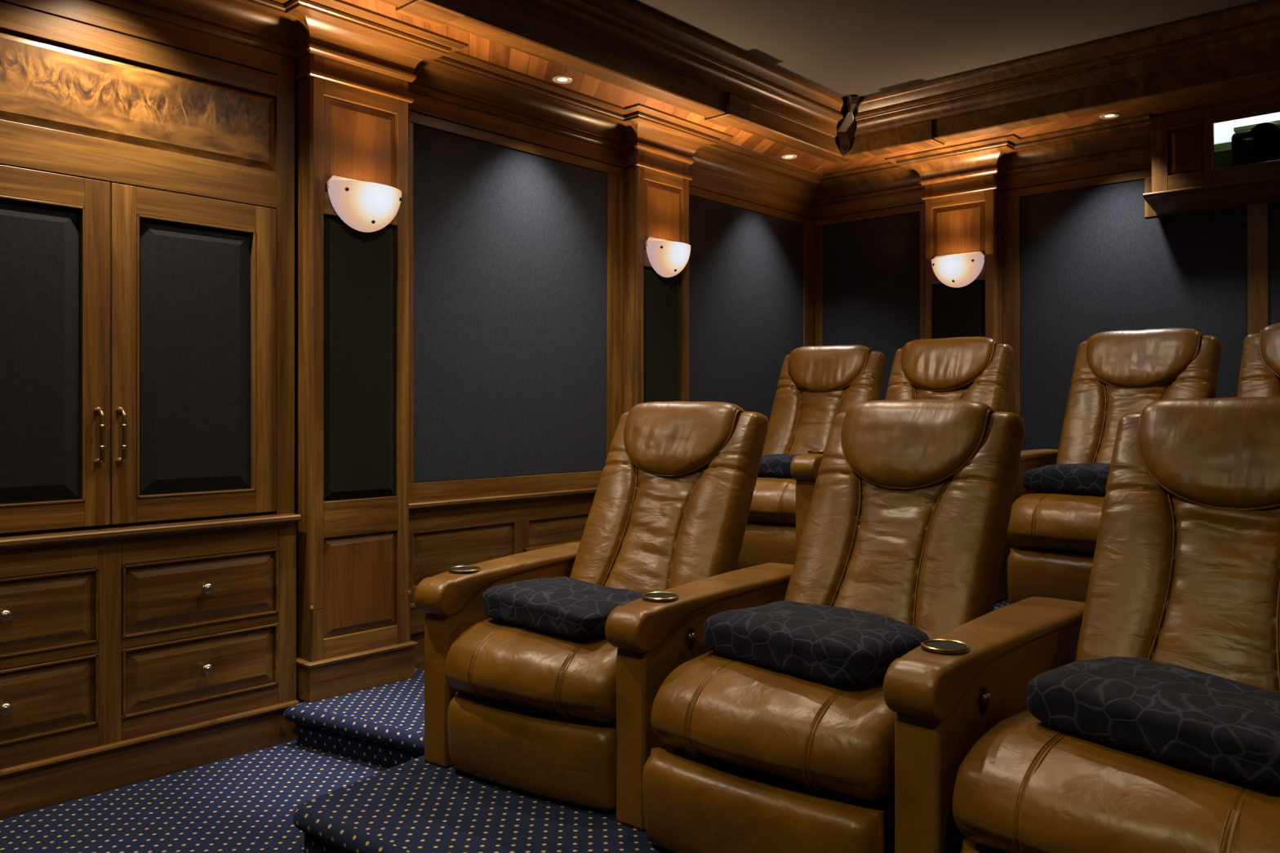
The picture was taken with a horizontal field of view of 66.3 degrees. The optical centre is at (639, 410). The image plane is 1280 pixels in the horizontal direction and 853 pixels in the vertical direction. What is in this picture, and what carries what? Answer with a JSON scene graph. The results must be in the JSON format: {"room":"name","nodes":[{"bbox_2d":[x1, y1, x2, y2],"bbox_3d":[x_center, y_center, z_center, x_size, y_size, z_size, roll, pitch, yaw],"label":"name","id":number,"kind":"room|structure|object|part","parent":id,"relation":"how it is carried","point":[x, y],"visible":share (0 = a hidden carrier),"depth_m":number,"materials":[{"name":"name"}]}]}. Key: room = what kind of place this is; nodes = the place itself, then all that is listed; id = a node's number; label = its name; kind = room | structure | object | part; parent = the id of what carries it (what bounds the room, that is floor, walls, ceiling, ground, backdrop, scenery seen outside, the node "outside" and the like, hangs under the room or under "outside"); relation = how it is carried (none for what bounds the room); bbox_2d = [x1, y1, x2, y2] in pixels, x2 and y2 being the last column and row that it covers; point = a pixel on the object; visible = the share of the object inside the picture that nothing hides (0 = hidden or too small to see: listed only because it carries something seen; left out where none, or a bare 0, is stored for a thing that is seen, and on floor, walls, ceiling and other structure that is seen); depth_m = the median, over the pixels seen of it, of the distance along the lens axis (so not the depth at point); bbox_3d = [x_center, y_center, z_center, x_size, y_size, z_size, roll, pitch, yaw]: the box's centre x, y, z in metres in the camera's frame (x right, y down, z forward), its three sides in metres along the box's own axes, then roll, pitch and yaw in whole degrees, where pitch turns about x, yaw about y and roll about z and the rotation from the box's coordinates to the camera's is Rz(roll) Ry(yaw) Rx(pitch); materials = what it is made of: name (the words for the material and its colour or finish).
{"room":"home theater","nodes":[
{"label":"home theater","id":0,"kind":"room"},
{"bbox_2d":[0,739,388,852],"bbox_3d":[0.336,1.300,1.788,5.300,0.100,8.304,0,0,42],"label":"floor","id":1,"kind":"structure","parent":0,"point":[247,802],"depth_m":3.05,"materials":[{"name":"blue carpet"}]},
{"bbox_2d":[0,0,301,818],"bbox_3d":[-1.742,-0.058,3.258,0.106,2.615,1.299,0,0,42],"label":"media cabinet","id":2,"kind":"object","parent":1,"relation":"on","point":[148,520],"visible":0.99,"depth_m":3.32,"materials":[{"name":"brown wood"}]},
{"bbox_3d":[-1.938,0.911,2.989,0.036,0.034,0.035,0,0,42],"label":"knob","id":3,"kind":"part","parent":2,"relation":"part of","materials":[{"name":"grey metal"}]},
{"bbox_3d":[-1.938,0.627,2.989,0.036,0.034,0.035,0,0,42],"label":"knob","id":4,"kind":"part","parent":2,"relation":"part of","materials":[{"name":"grey metal"}]},
{"bbox_3d":[-1.960,0.911,3.009,0.030,0.233,0.543,0,0,42],"label":"drawer","id":5,"kind":"part","parent":2,"relation":"part of","materials":[{"name":"brown wood"}]},
{"bbox_3d":[-1.960,0.637,3.009,0.030,0.245,0.543,0,0,42],"label":"drawer","id":6,"kind":"part","parent":2,"relation":"part of","materials":[{"name":"brown wood"}]},
{"bbox_3d":[-1.968,-0.189,3.058,0.031,1.142,0.581,0,0,42],"label":"cabinet door","id":7,"kind":"part","parent":2,"relation":"part of","materials":[{"name":"brown wood"}]},
{"bbox_3d":[-1.774,0.087,3.220,0.053,0.193,0.024,0,0,42],"label":"door handle","id":8,"kind":"part","parent":2,"relation":"part of","materials":[{"name":"gold metal"}]},
{"bbox_3d":[-1.728,0.087,3.270,0.053,0.193,0.024,0,0,42],"label":"door handle","id":9,"kind":"part","parent":2,"relation":"part of","materials":[{"name":"gold metal"}]},
{"bbox_3d":[-1.778,-1.043,3.279,0.022,0.286,1.172,0,0,42],"label":"frieze panel","id":10,"kind":"part","parent":2,"relation":"part of","materials":[{"name":"brown wood"}]},
{"bbox_3d":[-1.770,-0.483,3.284,0.030,1.763,1.299,0,0,42],"label":"frame","id":11,"kind":"part","parent":2,"relation":"part of","materials":[{"name":"brown wood"}]},
{"bbox_3d":[-1.761,0.835,3.266,0.068,0.830,1.286,0,0,42],"label":"drawer frame","id":12,"kind":"part","parent":2,"relation":"part of","materials":[{"name":"brown wood"}]},
{"bbox_3d":[-1.745,0.411,3.252,0.094,0.034,1.286,0,0,42],"label":"counter rail","id":13,"kind":"part","parent":2,"relation":"part of","materials":[{"name":"brown wood"}]},
{"bbox_3d":[-1.576,-0.189,3.492,0.031,1.142,0.581,0,0,42],"label":"cabinet door","id":14,"kind":"part","parent":2,"relation":"part of","materials":[{"name":"brown wood"}]},
{"bbox_3d":[-1.545,0.911,3.467,0.030,0.233,0.550,0,0,42],"label":"drawer","id":15,"kind":"part","parent":2,"relation":"part of","materials":[{"name":"brown wood"}]},
{"bbox_3d":[-1.545,0.637,3.467,0.030,0.245,0.550,0,0,42],"label":"drawer","id":16,"kind":"part","parent":2,"relation":"part of","materials":[{"name":"brown wood"}]},
{"bbox_3d":[-1.523,0.911,3.448,0.036,0.034,0.035,0,0,42],"label":"knob","id":17,"kind":"part","parent":2,"relation":"part of","materials":[{"name":"grey metal"}]},
{"bbox_3d":[-1.523,0.627,3.448,0.036,0.034,0.035,0,0,42],"label":"knob","id":18,"kind":"part","parent":2,"relation":"part of","materials":[{"name":"grey metal"}]},
{"bbox_2d":[284,667,424,768],"bbox_3d":[-0.636,1.175,3.875,0.850,0.150,1.258,0,0,42],"label":"step","id":19,"kind":"structure","parent":1,"relation":"on","point":[382,726],"depth_m":3.55,"materials":[{"name":"blue carpet"}]},
{"bbox_2d":[295,53,417,702],"bbox_3d":[-1.121,-0.125,3.888,0.123,2.450,0.489,0,0,42],"label":"pilaster","id":20,"kind":"object","parent":19,"relation":"on","point":[354,593],"visible":0.97,"depth_m":3.83,"materials":[{"name":"brown wood"}]},
{"bbox_3d":[-1.106,-1.020,3.869,0.022,0.370,0.331,0,0,42],"label":"panel","id":21,"kind":"part","parent":20,"relation":"part of","materials":[{"name":"brown wood"}]},
{"bbox_3d":[-1.106,0.682,3.869,0.023,0.385,0.331,0,0,42],"label":"panel","id":22,"kind":"part","parent":20,"relation":"part of","materials":[{"name":"brown wood"}]},
{"bbox_2d":[327,175,401,232],"bbox_3d":[-1.047,-0.802,3.825,0.118,0.198,0.316,0,0,42],"label":"wall sconce","id":23,"kind":"object","parent":20,"relation":"attached to","point":[366,206],"visible":1,"depth_m":3.77,"materials":[{"name":"white glass"}]},
{"bbox_3d":[-1.087,-0.805,3.861,0.009,0.192,0.316,0,0,42],"label":"plate","id":24,"kind":"part","parent":23,"relation":"part of","materials":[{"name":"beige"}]},
{"bbox_2d":[293,755,671,852],"bbox_3d":[0.777,1.175,2.292,3.360,0.150,1.713,0,0,42],"label":"platform","id":25,"kind":"object","parent":1,"relation":"on","point":[416,805],"visible":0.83,"depth_m":2.65,"materials":[{"name":"blue carpet"}]},
{"bbox_2d":[413,401,768,811],"bbox_3d":[-0.128,0.534,3.247,0.794,1.132,1.103,0,0,34],"label":"recliner","id":26,"kind":"object","parent":25,"relation":"on","point":[526,709],"visible":0.84,"depth_m":3.05,"materials":[{"name":"leather"}]},
{"bbox_3d":[-0.419,0.813,3.355,0.169,0.575,0.780,0,0,34],"label":"armrest","id":27,"kind":"part","parent":26,"relation":"part of","materials":[{"name":"leather"}]},
{"bbox_2d":[444,617,617,723],"bbox_3d":[-0.177,0.753,3.036,0.620,0.215,0.686,0,0,34],"label":"seat cushion","id":28,"kind":"object","parent":26,"relation":"on","point":[487,660],"depth_m":2.77,"materials":[{"name":"leather"}]},
{"bbox_2d":[482,576,644,637],"bbox_3d":[-0.222,0.594,2.995,0.492,0.113,0.334,0,0,43],"label":"pillow","id":29,"kind":"object","parent":26,"relation":"on","point":[564,606],"visible":0.83,"depth_m":2.88,"materials":[{"name":"black fabric"}]},
{"bbox_3d":[0.089,0.396,3.436,0.599,0.784,0.486,0,0,34],"label":"backrest","id":30,"kind":"part","parent":26,"relation":"part of","materials":[{"name":"leather"}]},
{"bbox_2d":[604,399,1025,852],"bbox_3d":[0.508,0.534,2.720,0.834,1.133,1.126,0,0,40],"label":"recliner","id":31,"kind":"object","parent":25,"relation":"on","point":[908,518],"visible":0.84,"depth_m":2.59,"materials":[{"name":"leather"}]},
{"bbox_3d":[0.140,0.625,2.681,0.004,0.057,0.042,0,0,40],"label":"control panel","id":32,"kind":"part","parent":31,"relation":"part of","materials":[{"name":"brown plastic"}]},
{"bbox_3d":[0.222,0.813,2.880,0.169,0.575,0.780,0,0,40],"label":"armrest","id":33,"kind":"part","parent":31,"relation":"part of","materials":[{"name":"leather"}]},
{"bbox_2d":[650,651,896,800],"bbox_3d":[0.452,0.752,2.516,0.636,0.217,0.687,0,0,40],"label":"seat cushion","id":34,"kind":"object","parent":31,"relation":"on","point":[840,739],"depth_m":2.26,"materials":[{"name":"leather"}]},
{"bbox_2d":[702,600,929,685],"bbox_3d":[0.448,0.585,2.534,0.352,0.132,0.524,0,0,-41],"label":"pillow","id":35,"kind":"object","parent":31,"relation":"on","point":[834,645],"visible":0.92,"depth_m":2.39,"materials":[{"name":"black fabric"}]},
{"bbox_3d":[0.760,0.396,2.884,0.599,0.786,0.487,0,0,40],"label":"backrest","id":36,"kind":"part","parent":31,"relation":"part of","materials":[{"name":"leather"}]},
{"bbox_2d":[883,396,1279,852],"bbox_3d":[1.181,0.534,2.077,1.008,1.133,1.097,0,0,44],"label":"recliner","id":37,"kind":"object","parent":25,"relation":"on","point":[1185,571],"visible":0.89,"depth_m":2.15,"materials":[{"name":"leather"}]},
{"bbox_3d":[0.743,0.625,2.111,0.004,0.057,0.042,0,0,44],"label":"control panel","id":38,"kind":"part","parent":37,"relation":"part of","materials":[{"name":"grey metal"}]},
{"bbox_3d":[0.838,0.813,2.305,0.169,0.575,0.780,0,0,44],"label":"armrest","id":39,"kind":"part","parent":37,"relation":"part of","materials":[{"name":"leather"}]},
{"bbox_2d":[951,709,1279,852],"bbox_3d":[1.043,0.752,1.929,0.636,0.216,0.686,0,0,44],"label":"seat cushion","id":40,"kind":"object","parent":37,"relation":"on","point":[1028,784],"depth_m":1.76,"materials":[{"name":"leather"}]},
{"bbox_2d":[1026,656,1279,788],"bbox_3d":[1.064,0.589,1.917,0.355,0.124,0.510,0,0,-34],"label":"pillow","id":41,"kind":"object","parent":37,"relation":"on","point":[1215,725],"visible":1,"depth_m":1.83,"materials":[{"name":"black fabric"}]},
{"bbox_3d":[1.374,0.396,2.276,0.599,0.784,0.486,0,0,44],"label":"backrest","id":42,"kind":"part","parent":37,"relation":"part of","materials":[{"name":"leather"}]},
{"bbox_2d":[993,598,1009,610],"bbox_3d":[2.193,1.014,3.867,5.120,0.473,2.579,0,0,42],"label":"platform","id":43,"kind":"object","parent":1,"relation":"on","point":[1004,602],"visible":0.02,"depth_m":3.92,"materials":[{"name":"blue carpet"}]},
{"bbox_2d":[621,149,693,413],"bbox_3d":[0.102,-0.286,5.242,0.123,2.127,0.481,0,0,42],"label":"pilaster","id":44,"kind":"object","parent":43,"relation":"on","point":[655,188],"visible":0.43,"depth_m":5.16,"materials":[{"name":"brown wood"}]},
{"bbox_3d":[0.117,-1.020,5.223,0.022,0.370,0.323,0,0,42],"label":"panel","id":45,"kind":"part","parent":44,"relation":"part of","materials":[{"name":"brown wood"}]},
{"bbox_2d":[645,236,691,277],"bbox_3d":[0.179,-0.807,5.182,0.118,0.198,0.316,0,0,42],"label":"wall sconce","id":46,"kind":"object","parent":44,"relation":"attached to","point":[668,259],"visible":1,"depth_m":5.12,"materials":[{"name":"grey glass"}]},
{"bbox_3d":[0.140,-0.810,5.218,0.009,0.192,0.316,0,0,42],"label":"plate","id":47,"kind":"part","parent":46,"relation":"part of","materials":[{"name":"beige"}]},
{"bbox_2d":[736,344,885,569],"bbox_3d":[0.769,0.211,5.069,0.702,1.133,1.097,0,0,33],"label":"recliner","id":48,"kind":"object","parent":43,"relation":"on","point":[815,384],"visible":0.52,"depth_m":5.19,"materials":[{"name":"leather"}]},
{"bbox_2d":[747,476,796,524],"bbox_3d":[0.710,0.429,4.865,0.536,0.217,0.686,0,0,33],"label":"seat cushion","id":49,"kind":"object","parent":48,"relation":"on","point":[774,499],"depth_m":4.56,"materials":[{"name":"leather"}]},
{"bbox_2d":[757,453,799,478],"bbox_3d":[0.700,0.272,4.849,0.468,0.111,0.303,0,0,37],"label":"pillow","id":50,"kind":"object","parent":48,"relation":"on","point":[775,465],"visible":0.31,"depth_m":4.71,"materials":[{"name":"black fabric"}]},
{"bbox_3d":[0.972,0.073,5.266,0.576,0.785,0.488,0,0,33],"label":"backrest","id":51,"kind":"part","parent":48,"relation":"part of","materials":[{"name":"leather"}]},
{"bbox_2d":[790,336,1013,555],"bbox_3d":[1.227,0.211,4.513,0.689,1.132,1.096,0,0,37],"label":"recliner","id":52,"kind":"object","parent":43,"relation":"on","point":[977,368],"visible":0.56,"depth_m":4.65,"materials":[{"name":"leather"}]},
{"bbox_3d":[0.962,0.490,4.622,0.106,0.575,0.780,0,0,37],"label":"armrest","id":53,"kind":"part","parent":52,"relation":"part of","materials":[{"name":"leather"}]},
{"bbox_3d":[1.437,0.073,4.699,0.577,0.784,0.488,0,0,37],"label":"backrest","id":54,"kind":"part","parent":52,"relation":"part of","materials":[{"name":"leather"}]},
{"bbox_2d":[920,173,1004,343],"bbox_3d":[1.890,-0.286,5.762,0.484,2.127,0.123,0,0,42],"label":"pilaster","id":55,"kind":"object","parent":43,"relation":"on","point":[963,215],"visible":0.38,"depth_m":5.71,"materials":[{"name":"brown wood"}]},
{"bbox_2d":[931,251,984,287],"bbox_3d":[1.825,-0.817,5.690,0.316,0.198,0.118,0,0,42],"label":"wall sconce","id":56,"kind":"object","parent":55,"relation":"attached to","point":[960,269],"visible":1,"depth_m":5.65,"materials":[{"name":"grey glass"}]},
{"bbox_3d":[1.860,-0.820,5.730,0.316,0.192,0.009,0,0,42],"label":"plate","id":57,"kind":"part","parent":56,"relation":"part of","materials":[{"name":"beige glass"}]},
{"bbox_3d":[1.871,-1.020,5.748,0.326,0.370,0.022,0,0,42],"label":"panel","id":58,"kind":"part","parent":55,"relation":"part of","materials":[{"name":"brown wood"}]},
{"bbox_2d":[995,328,1221,604],"bbox_3d":[1.879,0.211,4.058,0.741,1.132,1.096,0,0,42],"label":"recliner","id":59,"kind":"object","parent":43,"relation":"on","point":[1051,542],"visible":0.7,"depth_m":4.12,"materials":[{"name":"leather"}]},
{"bbox_3d":[1.605,0.490,4.206,0.106,0.575,0.780,0,0,42],"label":"armrest","id":60,"kind":"part","parent":59,"relation":"part of","materials":[{"name":"leather"}]},
{"bbox_2d":[1006,491,1104,554],"bbox_3d":[1.804,0.429,3.852,0.516,0.216,0.684,0,0,42],"label":"seat cushion","id":61,"kind":"object","parent":59,"relation":"on","point":[1040,522],"depth_m":3.68,"materials":[{"name":"leather"}]},
{"bbox_2d":[1022,462,1110,496],"bbox_3d":[1.775,0.266,3.850,0.304,0.124,0.474,0,0,-44],"label":"pillow","id":62,"kind":"object","parent":59,"relation":"on","point":[1084,478],"visible":0.52,"depth_m":3.78,"materials":[{"name":"black fabric"}]},
{"bbox_3d":[2.124,0.072,4.207,0.574,0.787,0.487,0,0,42],"label":"backrest","id":63,"kind":"part","parent":59,"relation":"part of","materials":[{"name":"leather"}]},
{"bbox_2d":[1235,323,1279,397],"bbox_3d":[2.433,0.211,3.530,0.765,1.132,1.093,0,0,44],"label":"recliner","id":64,"kind":"object","parent":43,"relation":"on","point":[1260,369],"visible":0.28,"depth_m":3.91,"materials":[{"name":"leather"}]},
{"bbox_2d":[294,60,622,703],"bbox_3d":[-1.635,-0.265,3.522,0.090,3.030,8.234,0,0,42],"label":"wall","id":65,"kind":"structure","parent":0,"point":[295,61],"depth_m":3.79,"materials":[{"name":"brown wood"}]},
{"bbox_2d":[410,603,426,634],"bbox_3d":[-0.940,0.882,4.180,0.040,0.126,0.218,0,0,42],"label":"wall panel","id":66,"kind":"structure","parent":65,"relation":"attached to","point":[417,617],"depth_m":4.15,"materials":[{"name":"brown wood"}]},
{"bbox_2d":[413,123,606,483],"bbox_3d":[-0.574,-0.455,4.607,0.018,1.530,1.187,0,0,42],"label":"acoustic panel","id":67,"kind":"object","parent":65,"relation":"attached to","point":[509,245],"visible":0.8,"depth_m":4.53,"materials":[{"name":"fabric"}]},
{"bbox_2d":[524,540,580,551],"bbox_3d":[-0.321,0.714,4.865,0.040,0.126,0.680,0,0,42],"label":"baseboard","id":68,"kind":"structure","parent":65,"relation":"attached to","point":[530,548],"depth_m":4.69,"materials":[{"name":"brown wood"}]},
{"bbox_2d":[408,90,814,669],"bbox_3d":[-1.589,-0.107,3.460,0.062,2.515,8.204,0,0,42],"label":"trim","id":69,"kind":"structure","parent":65,"relation":"attached to","point":[468,522],"depth_m":4.60,"materials":[{"name":"brown wood"}]},
{"bbox_3d":[-0.783,0.637,4.376,0.023,0.225,0.560,0,0,42],"label":"wainscot panel","id":70,"kind":"part","parent":69,"relation":"part of","materials":[{"name":"brown wood"}]},
{"bbox_3d":[-0.550,0.409,4.603,0.052,0.032,1.390,0,0,42],"label":"chair rail","id":71,"kind":"part","parent":69,"relation":"part of","materials":[{"name":"brown wood"}]},
{"bbox_3d":[-0.347,0.637,4.858,0.023,0.225,0.560,0,0,42],"label":"wainscot panel","id":72,"kind":"part","parent":69,"relation":"part of","materials":[{"name":"brown wood"}]},
{"bbox_2d":[688,194,803,422],"bbox_3d":[0.658,-0.455,5.971,0.018,1.530,1.213,0,0,42],"label":"acoustic panel","id":73,"kind":"object","parent":65,"relation":"attached to","point":[746,266],"visible":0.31,"depth_m":5.90,"materials":[{"name":"fabric"}]},
{"bbox_2d":[629,0,1270,99],"bbox_3d":[0.302,-1.830,1.751,5.500,0.100,8.604,0,0,42],"label":"ceiling","id":74,"kind":"structure","parent":0,"point":[845,49],"depth_m":4.58,"materials":[{"name":"grey"}]},
{"bbox_2d":[378,0,1279,163],"bbox_3d":[0.175,-1.644,1.610,4.340,0.292,7.824,0,0,42],"label":"trim","id":75,"kind":"structure","parent":74,"relation":"attached to","point":[626,44],"depth_m":4.71,"materials":[{"name":"brown wood"}]},
{"bbox_2d":[395,0,465,26],"bbox_3d":[-0.786,-1.544,3.675,0.162,0.112,0.200,0,0,42],"label":"bracket","id":76,"kind":"object","parent":75,"relation":"attached to","point":[436,12],"visible":1,"depth_m":3.66,"materials":[{"name":"brown wood"}]},
{"bbox_2d":[704,92,750,127],"bbox_3d":[0.449,-1.544,5.042,0.162,0.112,0.175,0,0,42],"label":"bracket","id":77,"kind":"object","parent":75,"relation":"attached to","point":[737,112],"visible":1,"depth_m":5.00,"materials":[{"name":"brown wood"}]},
{"bbox_2d":[836,96,859,155],"bbox_3d":[1.203,-1.637,5.668,0.108,0.266,0.294,0,0,-3],"label":"ornament","id":78,"kind":"object","parent":75,"relation":"attached to","point":[846,127],"visible":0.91,"depth_m":5.69,"materials":[{"name":"black wood"}]},
{"bbox_2d":[902,119,944,151],"bbox_3d":[1.591,-1.544,5.505,0.180,0.112,0.162,0,0,42],"label":"bracket","id":79,"kind":"object","parent":75,"relation":"attached to","point":[916,136],"visible":1,"depth_m":5.46,"materials":[{"name":"brown wood"}]},
{"bbox_3d":[3.095,-0.265,4.857,5.320,3.030,0.090,0,0,42],"label":"wall","id":80,"kind":"structure","parent":0,"visible":0},
{"bbox_2d":[822,211,919,399],"bbox_3d":[1.469,-0.455,6.246,0.689,1.530,0.018,0,0,42],"label":"acoustic panel","id":81,"kind":"object","parent":80,"relation":"attached to","point":[871,267],"visible":0.56,"depth_m":6.22,"materials":[{"name":"fabric"}]},
{"bbox_2d":[814,152,1279,416],"bbox_3d":[3.062,-0.107,4.806,5.100,2.515,0.030,0,0,42],"label":"trim","id":82,"kind":"structure","parent":80,"relation":"attached to","point":[1139,166],"depth_m":5.61,"materials":[{"name":"brown wood"}]},
{"bbox_2d":[1020,178,1247,450],"bbox_3d":[2.594,-0.455,5.229,1.125,1.530,0.018,0,0,42],"label":"acoustic panel","id":83,"kind":"object","parent":80,"relation":"attached to","point":[1092,263],"visible":0.63,"depth_m":5.28,"materials":[{"name":"fabric"}]},
{"bbox_2d":[1142,93,1279,215],"bbox_3d":[3.002,-1.262,4.739,1.011,0.491,0.150,0,0,42],"label":"box","id":84,"kind":"object","parent":80,"relation":"attached to","point":[1184,180],"visible":1,"depth_m":4.88,"materials":[{"name":"brown wood"}]},
{"bbox_3d":[2.748,-1.306,4.928,0.160,0.232,0.026,0,0,42],"label":"raised panel","id":85,"kind":"part","parent":84,"relation":"part of","materials":[{"name":"brown wood"}]},
{"bbox_3d":[3.002,-1.063,4.739,1.011,0.094,0.150,0,0,42],"label":"corbel sill","id":86,"kind":"part","parent":84,"relation":"part of","materials":[{"name":"brown wood"}]},
{"bbox_2d":[1211,111,1279,169],"bbox_3d":[2.973,-1.306,4.722,0.380,0.232,0.018,0,0,42],"label":"window","id":87,"kind":"structure","parent":84,"relation":"attached to","point":[1255,139],"depth_m":4.75,"materials":[{"name":"clear glass"}]},
{"bbox_2d":[1268,201,1279,324],"bbox_3d":[3.492,-0.455,4.418,1.121,1.530,0.018,0,0,42],"label":"acoustic panel","id":88,"kind":"object","parent":80,"relation":"attached to","point":[1273,207],"visible":0.45,"depth_m":4.77,"materials":[{"name":"fabric"}]},
{"bbox_3d":[2.241,-0.265,0.019,0.100,3.030,8.234,0,0,42],"label":"wall","id":89,"kind":"structure","parent":0,"visible":0},
{"bbox_2d":[552,75,572,83],"bbox_3d":[-0.354,-1.508,4.471,0.092,0.007,0.092,0,0,42],"label":"recessed light","id":90,"kind":"object","parent":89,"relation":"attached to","point":[558,79],"visible":1,"depth_m":4.47,"materials":[{"name":"beige"}]},
{"bbox_2d":[93,0,1151,206],"bbox_3d":[0.309,-1.435,1.759,5.140,0.170,8.224,0,0,42],"label":"trim","id":91,"kind":"structure","parent":89,"relation":"attached to","point":[431,63],"depth_m":4.80,"materials":[{"name":"brown wood"}]},
{"bbox_2d":[781,154,796,159],"bbox_3d":[0.887,-1.508,5.829,0.092,0.007,0.092,0,0,42],"label":"recessed light","id":92,"kind":"object","parent":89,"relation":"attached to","point":[787,156],"visible":1,"depth_m":5.83,"materials":[{"name":"beige"}]},
{"bbox_2d":[342,0,1279,173],"bbox_3d":[0.336,-1.535,1.788,5.300,0.050,8.304,0,0,42],"label":"trim","id":93,"kind":"structure","parent":89,"relation":"attached to","point":[479,47],"depth_m":4.74,"materials":[{"name":"brown wood"}]},
{"bbox_2d":[1099,112,1119,119],"bbox_3d":[2.408,-1.508,5.021,0.092,0.007,0.092,0,0,42],"label":"recessed light","id":94,"kind":"object","parent":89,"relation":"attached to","point":[1107,116],"visible":1,"depth_m":5.02,"materials":[{"name":"beige"}]}
]}

